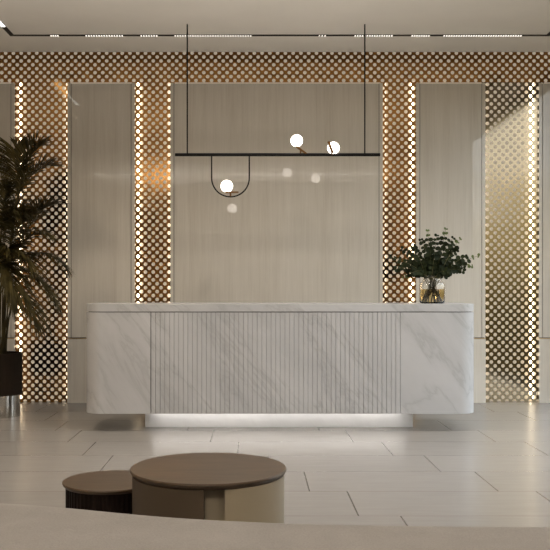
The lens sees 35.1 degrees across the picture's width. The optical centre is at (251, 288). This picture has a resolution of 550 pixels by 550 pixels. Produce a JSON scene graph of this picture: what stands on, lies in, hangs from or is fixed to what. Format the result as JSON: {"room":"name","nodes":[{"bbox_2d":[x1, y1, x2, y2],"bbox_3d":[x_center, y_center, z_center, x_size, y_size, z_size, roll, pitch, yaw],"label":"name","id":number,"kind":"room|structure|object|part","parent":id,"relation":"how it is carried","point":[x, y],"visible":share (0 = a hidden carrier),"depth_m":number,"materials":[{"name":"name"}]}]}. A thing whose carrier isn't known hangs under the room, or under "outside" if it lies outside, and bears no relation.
{"room":"lobby","nodes":[
{"label":"lobby","id":0,"kind":"room"},
{"bbox_2d":[0,401,549,526],"bbox_3d":[-0.600,1.270,2.740,8.400,0.100,13.880,0,0,0],"label":"floor","id":1,"kind":"structure","parent":0,"point":[489,466],"depth_m":6.30,"materials":[{"name":"tile"}]},
{"bbox_2d":[0,83,14,350],"bbox_3d":[-3.590,-0.495,9.335,2.086,3.429,0.034,0,0,0],"label":"wall panel","id":2,"kind":"object","parent":1,"relation":"on","point":[7,91],"visible":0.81,"depth_m":9.33,"materials":[{"name":"wood"}]},
{"bbox_3d":[-2.565,-0.845,9.338,0.036,2.729,0.015,0,0,0],"label":"edge trim","id":3,"kind":"part","parent":2,"relation":"part of","materials":[{"name":"stone"}]},
{"bbox_2d":[0,129,73,418],"bbox_3d":[-2.423,-0.145,8.340,1.451,2.731,0.977,0,0,15],"label":"potted palm","id":4,"kind":"object","parent":1,"relation":"on","point":[11,362],"visible":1,"depth_m":8.20,"materials":[{"name":"plant"}]},
{"bbox_2d":[0,395,19,418],"bbox_3d":[-2.429,1.116,8.371,0.385,0.208,0.385,0,0,0],"label":"base","id":5,"kind":"object","parent":4,"relation":"attached to","point":[9,404],"depth_m":8.23,"materials":[{"name":"metal"}]},
{"bbox_2d":[0,351,22,396],"bbox_3d":[-2.429,0.811,8.371,0.429,0.399,0.429,0,0,0],"label":"planter","id":6,"kind":"object","parent":4,"relation":"attached to","point":[11,362],"depth_m":8.23,"materials":[{"name":"black"}]},
{"bbox_2d":[11,82,69,401],"bbox_3d":[-2.274,-0.498,9.360,0.627,3.449,0.003,0,0,0],"label":"screen","id":7,"kind":"object","parent":1,"relation":"on","point":[44,119],"visible":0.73,"depth_m":9.36,"materials":[{"name":"brown metal"}]},
{"bbox_2d":[62,470,131,513],"bbox_3d":[-0.661,1.058,4.077,0.450,0.325,0.450,0,0,0],"label":"coffee table","id":8,"kind":"object","parent":1,"relation":"on","point":[108,490],"visible":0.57,"depth_m":3.91,"materials":[{"name":"brown wood"}]},
{"bbox_2d":[67,83,134,402],"bbox_3d":[-1.618,-0.495,9.335,0.721,3.429,0.034,0,0,0],"label":"wall panel","id":9,"kind":"object","parent":1,"relation":"on","point":[101,117],"visible":0.68,"depth_m":9.33,"materials":[{"name":"wood"}]},
{"bbox_3d":[-1.961,-0.845,9.338,0.036,2.729,0.015,0,0,0],"label":"edge trim","id":10,"kind":"part","parent":9,"relation":"part of","materials":[{"name":"stone"}]},
{"bbox_3d":[-1.276,-0.845,9.338,0.036,2.729,0.015,0,0,0],"label":"edge trim","id":11,"kind":"part","parent":9,"relation":"part of","materials":[{"name":"stone"}]},
{"bbox_2d":[132,82,174,302],"bbox_3d":[-1.062,-0.498,9.360,0.460,3.449,0.003,0,0,0],"label":"screen","id":12,"kind":"object","parent":1,"relation":"on","point":[145,166],"visible":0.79,"depth_m":9.36,"materials":[{"name":"brown metal"}]},
{"bbox_2d":[130,453,286,522],"bbox_3d":[-0.170,0.990,3.728,0.708,0.460,0.666,0,0,-40],"label":"coffee table","id":13,"kind":"object","parent":1,"relation":"on","point":[203,486],"visible":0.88,"depth_m":3.49,"materials":[{"name":"brown wood"}]},
{"bbox_2d":[0,503,549,549],"bbox_3d":[0.125,0.841,2.029,2.850,0.759,1.544,0,0,0],"label":"sofa","id":14,"kind":"object","parent":1,"relation":"on","point":[22,527],"visible":1,"depth_m":1.64,"materials":[{"name":"beige fabric"}]},
{"bbox_2d":[170,83,382,302],"bbox_3d":[0.263,-0.495,9.335,2.278,3.429,0.034,0,0,0],"label":"wall panel","id":15,"kind":"object","parent":1,"relation":"on","point":[303,229],"visible":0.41,"depth_m":9.33,"materials":[{"name":"wood"}]},
{"bbox_3d":[-0.858,-0.845,9.338,0.036,2.729,0.015,0,0,0],"label":"edge trim","id":16,"kind":"part","parent":15,"relation":"part of","materials":[{"name":"stone"}]},
{"bbox_3d":[1.384,-0.845,9.338,0.036,2.729,0.015,0,0,0],"label":"edge trim","id":17,"kind":"part","parent":15,"relation":"part of","materials":[{"name":"stone"}]},
{"bbox_2d":[86,303,473,426],"bbox_3d":[0.244,0.674,7.820,3.363,1.092,0.800,0,0,0],"label":"reception desk","id":18,"kind":"object","parent":1,"relation":"on","point":[172,364],"visible":1,"depth_m":7.42,"materials":[{"name":"white stone"}]},
{"bbox_3d":[-1.151,0.632,7.820,0.572,0.865,0.800,0,0,0],"label":"panel","id":19,"kind":"part","parent":18,"relation":"part of","materials":[{"name":"white stone"}]},
{"bbox_2d":[86,303,473,311],"bbox_3d":[0.244,0.160,7.820,3.363,0.065,0.800,0,0,0],"label":"countertop","id":20,"kind":"structure","parent":18,"relation":"on","point":[93,307],"depth_m":7.42,"materials":[{"name":"white stone"}]},
{"bbox_2d":[419,276,444,302],"bbox_3d":[1.610,0.004,7.780,0.227,0.247,0.227,0,0,0],"label":"glass vase","id":21,"kind":"object","parent":18,"relation":"on","point":[431,288],"visible":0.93,"depth_m":7.69,"materials":[{"name":"clear glass"}]},
{"bbox_2d":[389,227,479,278],"bbox_3d":[1.632,-0.221,7.766,0.825,0.669,0.270,0,0,0],"label":"bunch","id":22,"kind":"object","parent":21,"relation":"in","point":[432,264],"visible":0.94,"depth_m":7.76,"materials":[{"name":"green plant"}]},
{"bbox_3d":[1.596,0.632,7.820,0.659,0.865,0.800,0,0,0],"label":"panel","id":23,"kind":"part","parent":18,"relation":"part of","materials":[{"name":"white stone"}]},
{"bbox_2d":[381,82,418,302],"bbox_3d":[1.592,-0.498,9.360,0.418,3.449,0.003,0,0,0],"label":"screen","id":24,"kind":"object","parent":1,"relation":"on","point":[389,83],"visible":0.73,"depth_m":9.36,"materials":[{"name":"brown metal"}]},
{"bbox_2d":[416,83,485,402],"bbox_3d":[2.133,-0.495,9.335,0.742,3.429,0.034,0,0,0],"label":"wall panel","id":25,"kind":"object","parent":1,"relation":"on","point":[450,118],"visible":0.66,"depth_m":9.33,"materials":[{"name":"wood"}]},
{"bbox_3d":[1.780,-0.845,9.338,0.036,2.729,0.015,0,0,0],"label":"edge trim","id":26,"kind":"part","parent":25,"relation":"part of","materials":[{"name":"stone"}]},
{"bbox_3d":[2.486,-0.845,9.338,0.036,2.729,0.015,0,0,0],"label":"edge trim","id":27,"kind":"part","parent":25,"relation":"part of","materials":[{"name":"stone"}]},
{"bbox_2d":[482,82,543,401],"bbox_3d":[2.804,-0.498,9.360,0.669,3.449,0.003,0,0,0],"label":"screen","id":28,"kind":"object","parent":1,"relation":"on","point":[518,119],"visible":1,"depth_m":9.36,"materials":[{"name":"brown metal"}]},
{"bbox_2d":[0,52,549,81],"bbox_3d":[-0.560,-2.412,9.360,8.401,0.379,0.003,0,0,0],"label":"screen","id":29,"kind":"object","parent":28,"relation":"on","point":[9,76],"visible":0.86,"depth_m":9.36,"materials":[{"name":"brown metal"}]},
{"bbox_2d":[539,83,549,402],"bbox_3d":[3.265,-0.495,9.335,0.375,3.429,0.034,0,0,0],"label":"wall panel","id":30,"kind":"object","parent":1,"relation":"on","point":[544,89],"visible":1,"depth_m":9.33,"materials":[{"name":"stone"}]},
{"bbox_3d":[3.096,-0.845,9.338,0.036,2.729,0.015,0,0,0],"label":"edge trim","id":31,"kind":"part","parent":30,"relation":"part of","materials":[{"name":"stone"}]},
{"bbox_2d":[0,0,549,51],"bbox_3d":[-0.600,-2.645,2.480,8.400,0.300,13.360,0,0,0],"label":"ceiling","id":32,"kind":"structure","parent":0,"point":[21,17],"depth_m":8.21,"materials":[{"name":"paint"}]},
{"bbox_2d":[0,20,549,36],"bbox_3d":[-0.450,-2.500,4.166,7.600,0.030,8.821,0,0,0],"label":"recessed light","id":33,"kind":"object","parent":32,"relation":"in","point":[2,25],"visible":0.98,"depth_m":8.55,"materials":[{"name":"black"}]},
{"bbox_2d":[175,24,379,196],"bbox_3d":[0.240,-1.680,8.200,1.932,1.635,0.142,0,0,2],"label":"pendant light","id":34,"kind":"object","parent":32,"relation":"hanging from","point":[296,140],"visible":1,"depth_m":8.19,"materials":[{"name":"black metal"}]},
{"bbox_3d":[-0.610,-1.880,8.200,0.013,1.234,0.013,0,0,0],"label":"suspension rod","id":35,"kind":"part","parent":34,"relation":"part of","materials":[{"name":"black metal"}]},
{"bbox_3d":[-0.237,-0.969,8.200,0.113,0.113,0.113,0,0,0],"label":"globe","id":36,"kind":"part","parent":34,"relation":"part of","materials":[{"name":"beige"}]},
{"bbox_3d":[0.421,-1.398,8.200,0.113,0.113,0.113,0,0,0],"label":"globe","id":37,"kind":"part","parent":34,"relation":"part of","materials":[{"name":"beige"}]},
{"bbox_3d":[0.767,-1.329,8.200,0.113,0.113,0.113,0,0,0],"label":"globe","id":38,"kind":"part","parent":34,"relation":"part of","materials":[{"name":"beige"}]},
{"bbox_3d":[1.063,-1.880,8.200,0.013,1.234,0.013,0,0,0],"label":"suspension rod","id":39,"kind":"part","parent":34,"relation":"part of","materials":[{"name":"black metal"}]},
{"bbox_2d":[0,52,549,400],"bbox_3d":[-0.600,-0.748,9.580,8.400,3.935,0.200,0,0,0],"label":"perforated wall panel","id":40,"kind":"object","parent":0,"point":[5,53],"depth_m":9.48,"materials":[{"name":"gold metal"}]},
{"bbox_2d":[19,83,20,397],"bbox_3d":[-2.525,-0.526,9.469,0.024,3.432,0.021,0,0,0],"label":"led strip","id":41,"kind":"object","parent":40,"relation":"attached to","point":[20,83],"visible":0.21,"depth_m":9.46,"materials":[{"name":"beige plastic"}]},
{"bbox_2d":[65,83,66,397],"bbox_3d":[-2.024,-0.526,9.469,0.018,3.432,0.021,0,0,0],"label":"led strip","id":42,"kind":"object","parent":40,"relation":"attached to","point":[66,83],"visible":0.21,"depth_m":9.46,"materials":[{"name":"beige plastic"}]},
{"bbox_2d":[137,83,139,302],"bbox_3d":[-1.233,-0.526,9.469,0.026,3.432,0.021,0,0,0],"label":"led strip","id":43,"kind":"object","parent":40,"relation":"attached to","point":[138,84],"visible":0.36,"depth_m":9.46,"materials":[{"name":"beige plastic"}]},
{"bbox_2d":[169,83,169,302],"bbox_3d":[-0.897,-0.526,9.469,0.020,3.432,0.021,0,0,0],"label":"led strip","id":44,"kind":"object","parent":40,"relation":"attached to","point":[169,83],"visible":0.29,"depth_m":9.46,"materials":[{"name":"beige plastic"}]},
{"bbox_2d":[385,83,385,302],"bbox_3d":[1.446,-0.526,9.469,0.018,3.432,0.021,0,0,0],"label":"led strip","id":45,"kind":"object","parent":40,"relation":"attached to","point":[385,83],"visible":0.21,"depth_m":9.46,"materials":[{"name":"beige plastic"}]},
{"bbox_2d":[410,83,412,302],"bbox_3d":[1.740,-0.526,9.469,0.026,3.432,0.021,0,0,0],"label":"led strip","id":46,"kind":"object","parent":40,"relation":"attached to","point":[410,83],"visible":0.14,"depth_m":9.48,"materials":[{"name":"beige plastic"}]},
{"bbox_2d":[530,83,533,397],"bbox_3d":[3.044,-0.526,9.469,0.034,3.432,0.021,0,0,0],"label":"led strip","id":47,"kind":"object","parent":40,"relation":"attached to","point":[532,83],"visible":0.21,"depth_m":9.46,"materials":[{"name":"beige plastic"}]}
]}

